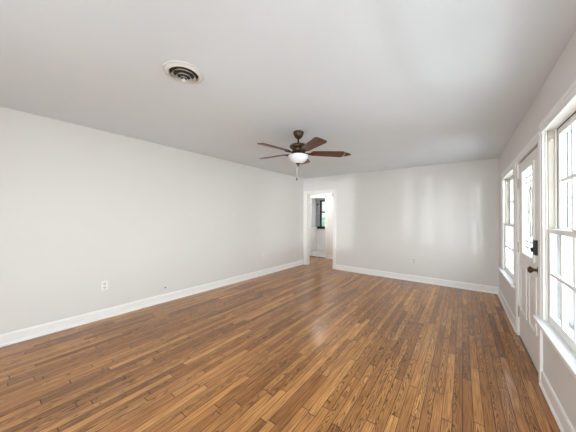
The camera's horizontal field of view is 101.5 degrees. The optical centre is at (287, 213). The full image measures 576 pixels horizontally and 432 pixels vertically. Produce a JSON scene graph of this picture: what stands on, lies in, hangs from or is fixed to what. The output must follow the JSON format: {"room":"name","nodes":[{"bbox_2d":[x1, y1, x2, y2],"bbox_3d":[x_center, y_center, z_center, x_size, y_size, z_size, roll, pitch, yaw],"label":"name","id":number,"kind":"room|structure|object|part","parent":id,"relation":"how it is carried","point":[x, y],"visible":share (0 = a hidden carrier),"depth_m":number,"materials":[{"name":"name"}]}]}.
{"room":"empty living room","nodes":[
{"label":"empty living room","id":0,"kind":"room"},
{"bbox_2d":[0,106,302,333],"bbox_3d":[-1.862,0.162,3.875,0.140,2.440,7.495,0,-1,38],"label":"wall","id":1,"kind":"structure","parent":0,"point":[82,207],"depth_m":3.18,"materials":[{"name":"beige paint"}]},
{"bbox_2d":[101,280,107,290],"bbox_3d":[-2.392,0.938,3.070,0.009,0.118,0.072,0,-1,38],"label":"wall outlet","id":2,"kind":"object","parent":1,"relation":"attached to","point":[104,284],"visible":1,"depth_m":3.07,"materials":[{"name":"white plastic"}]},
{"bbox_2d":[0,260,302,346],"bbox_3d":[-1.794,1.321,3.826,0.026,0.122,7.252,0,-1,38],"label":"baseboard","id":3,"kind":"structure","parent":1,"relation":"attached to","point":[13,337],"depth_m":3.17,"materials":[{"name":"white paint"}]},
{"bbox_2d":[0,250,559,431],"bbox_3d":[0.310,1.465,3.992,5.580,0.120,10.310,0,-1,37],"label":"floor","id":4,"kind":"structure","parent":0,"point":[316,346],"depth_m":2.13,"materials":[{"name":"brown wood"}]},
{"bbox_2d":[0,0,575,178],"bbox_3d":[0.041,-1.108,3.236,5.110,0.120,8.690,0,-1,37],"label":"ceiling","id":5,"kind":"structure","parent":0,"point":[387,84],"depth_m":1.77,"materials":[{"name":"paint"}]},
{"bbox_2d":[162,60,203,83],"bbox_3d":[-0.793,-1.041,1.793,0.290,0.067,0.290,0,-1,37],"label":"ceiling vent","id":6,"kind":"object","parent":5,"relation":"in","point":[179,71],"visible":1,"depth_m":1.77,"materials":[{"name":"white metal"}]},
{"bbox_2d":[257,130,350,179],"bbox_3d":[0.101,-0.737,3.037,1.132,0.626,1.156,0,-1,37],"label":"ceiling fan","id":7,"kind":"object","parent":5,"relation":"hanging from","point":[298,155],"visible":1,"depth_m":2.96,"materials":[{"name":"brown wood"}]},
{"bbox_3d":[-0.191,-0.779,3.228,0.430,0.008,0.152,0,11,32],"label":"blade","id":8,"kind":"part","parent":7,"relation":"part of","materials":[{"name":"brown wood"}]},
{"bbox_3d":[-0.157,-0.784,2.782,0.430,0.008,0.152,1,11,-40],"label":"blade","id":9,"kind":"part","parent":7,"relation":"part of","materials":[{"name":"brown wood"}]},
{"bbox_3d":[0.132,-0.695,3.027,0.256,0.107,0.256,0,-1,37],"label":"lamp shade","id":10,"kind":"part","parent":7,"relation":"part of","materials":[{"name":"white glass"}]},
{"bbox_3d":[0.278,-0.781,2.677,0.152,0.008,0.430,14,-6,-22],"label":"blade","id":11,"kind":"part","parent":7,"relation":"part of","materials":[{"name":"brown wood"}]},
{"bbox_3d":[0.511,-0.774,3.058,0.430,0.008,0.152,1,-13,-4],"label":"blade","id":12,"kind":"part","parent":7,"relation":"part of","materials":[{"name":"brown wood"}]},
{"bbox_2d":[317,198,324,225],"bbox_3d":[2.097,0.270,9.036,2.440,2.440,0.120,0,-1,37],"label":"wall","id":13,"kind":"structure","parent":0,"point":[318,199],"depth_m":9.60,"materials":[{"name":"grey paint"}]},
{"bbox_2d":[317,229,324,250],"bbox_3d":[2.043,1.059,8.963,2.200,0.860,0.035,0,-1,37],"label":"wainscot","id":14,"kind":"structure","parent":13,"relation":"attached to","point":[320,232],"depth_m":9.48,"materials":[{"name":"white paint"}]},
{"bbox_2d":[317,200,324,228],"bbox_3d":[1.576,0.039,9.341,0.880,1.140,0.120,0,-1,37],"label":"window","id":15,"kind":"structure","parent":13,"relation":"in","point":[321,201],"depth_m":9.51,"materials":[{"name":"black metal"}]},
{"bbox_2d":[310,193,332,254],"bbox_3d":[2.088,0.257,8.034,3.620,2.440,1.500,0,-1,37],"label":"wall","id":16,"kind":"structure","parent":0,"point":[329,195],"depth_m":7.66,"materials":[{"name":"beige paint"}]},
{"bbox_2d":[311,227,316,250],"bbox_3d":[0.768,1.012,9.061,0.035,0.930,1.360,0,-1,37],"label":"wainscot","id":17,"kind":"structure","parent":16,"relation":"attached to","point":[314,229],"depth_m":9.39,"materials":[{"name":"white paint"}]},
{"bbox_2d":[310,195,326,257],"bbox_3d":[1.017,0.425,7.966,0.740,2.080,0.168,0,-1,37],"label":"door frame","id":18,"kind":"structure","parent":16,"relation":"attached to","point":[311,196],"depth_m":7.78,"materials":[{"name":"white paint"}]},
{"bbox_2d":[303,158,498,286],"bbox_3d":[2.094,0.223,5.553,4.345,2.440,0.120,0,-1,37],"label":"wall","id":19,"kind":"structure","parent":0,"point":[445,217],"depth_m":4.94,"materials":[{"name":"beige paint"}]},
{"bbox_2d":[304,189,335,268],"bbox_3d":[0.889,0.403,6.443,0.980,2.080,0.168,0,-1,37],"label":"door frame","id":20,"kind":"structure","parent":19,"relation":"attached to","point":[333,191],"depth_m":6.62,"materials":[{"name":"white paint"}]},
{"bbox_2d":[336,265,498,293],"bbox_3d":[2.500,1.381,5.136,3.155,0.122,0.026,0,-1,37],"label":"baseboard","id":21,"kind":"structure","parent":19,"relation":"attached to","point":[462,285],"depth_m":4.89,"materials":[{"name":"white paint"}]},
{"bbox_2d":[499,31,575,430],"bbox_3d":[1.675,0.161,1.263,0.135,2.440,7.510,0,-1,37],"label":"wall","id":22,"kind":"structure","parent":0,"point":[562,76],"depth_m":1.77,"materials":[{"name":"beige paint"}]},
{"bbox_2d":[498,159,515,289],"bbox_3d":[3.177,0.148,3.311,0.223,1.602,1.332,0,-1,37],"label":"window","id":23,"kind":"structure","parent":22,"relation":"in","point":[507,269],"depth_m":3.64,"materials":[{"name":"white paint"}]},
{"bbox_3d":[3.173,0.911,3.306,0.223,0.075,1.320,0,-1,37],"label":"sill","id":24,"kind":"part","parent":23,"relation":"part of","materials":[{"name":"white paint"}]},
{"bbox_3d":[3.150,0.511,3.312,0.034,0.724,0.962,0,-1,37],"label":"sash","id":25,"kind":"part","parent":23,"relation":"part of","materials":[{"name":"white paint"}]},
{"bbox_3d":[3.199,-0.192,3.291,0.034,0.730,0.962,0,-1,37],"label":"sash","id":26,"kind":"part","parent":23,"relation":"part of","materials":[{"name":"white paint"}]},
{"bbox_2d":[517,147,537,371],"bbox_3d":[2.396,0.400,2.367,0.114,1.982,0.941,0,-1,37],"label":"door","id":27,"kind":"structure","parent":22,"relation":"in","point":[528,263],"depth_m":2.35,"materials":[{"name":"white paint"}]},
{"bbox_3d":[2.522,0.834,2.520,0.011,0.515,0.290,0,-1,37],"label":"panel","id":28,"kind":"part","parent":27,"relation":"part of","materials":[{"name":"white paint"}]},
{"bbox_3d":[2.402,-0.017,2.359,0.016,0.940,0.550,0,-1,37],"label":"glass moulding","id":29,"kind":"part","parent":27,"relation":"part of","materials":[{"name":"white paint"}]},
{"bbox_3d":[2.278,0.827,2.191,0.011,0.515,0.290,0,-1,37],"label":"panel","id":30,"kind":"part","parent":27,"relation":"part of","materials":[{"name":"white paint"}]},
{"bbox_3d":[2.133,0.491,2.050,0.070,0.066,0.066,0,-1,37],"label":"knob","id":31,"kind":"part","parent":27,"relation":"part of","materials":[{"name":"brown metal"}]},
{"bbox_2d":[515,131,542,381],"bbox_3d":[2.451,0.365,2.327,0.156,2.076,1.103,0,-1,37],"label":"door frame","id":32,"kind":"structure","parent":22,"relation":"attached to","point":[534,142],"depth_m":2.67,"materials":[{"name":"white paint"}]},
{"bbox_2d":[498,288,575,431],"bbox_3d":[1.605,1.320,1.304,0.026,0.122,7.250,0,-1,37],"label":"baseboard","id":33,"kind":"structure","parent":22,"relation":"attached to","point":[561,418],"depth_m":1.69,"materials":[{"name":"white paint"}]},
{"bbox_2d":[532,80,575,378],"bbox_3d":[1.420,0.074,0.944,0.223,1.652,2.410,0,-1,37],"label":"window","id":34,"kind":"structure","parent":22,"relation":"in","point":[557,135],"depth_m":1.78,"materials":[{"name":"white paint"}]},
{"bbox_3d":[1.413,0.862,0.933,0.223,0.075,2.410,0,-1,37],"label":"sill","id":35,"kind":"part","parent":34,"relation":"part of","materials":[{"name":"white paint"}]},
{"bbox_3d":[1.741,0.472,1.413,0.034,0.724,1.052,0,-1,37],"label":"sash","id":36,"kind":"part","parent":34,"relation":"part of","materials":[{"name":"white paint"}]},
{"bbox_3d":[1.790,-0.263,1.392,0.034,0.795,1.052,0,-1,37],"label":"sash","id":37,"kind":"part","parent":34,"relation":"part of","materials":[{"name":"white paint"}]},
{"bbox_3d":[1.820,0.087,1.363,0.020,1.495,1.060,0,-1,37],"label":"storm frame","id":38,"kind":"part","parent":34,"relation":"part of","materials":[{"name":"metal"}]}
]}

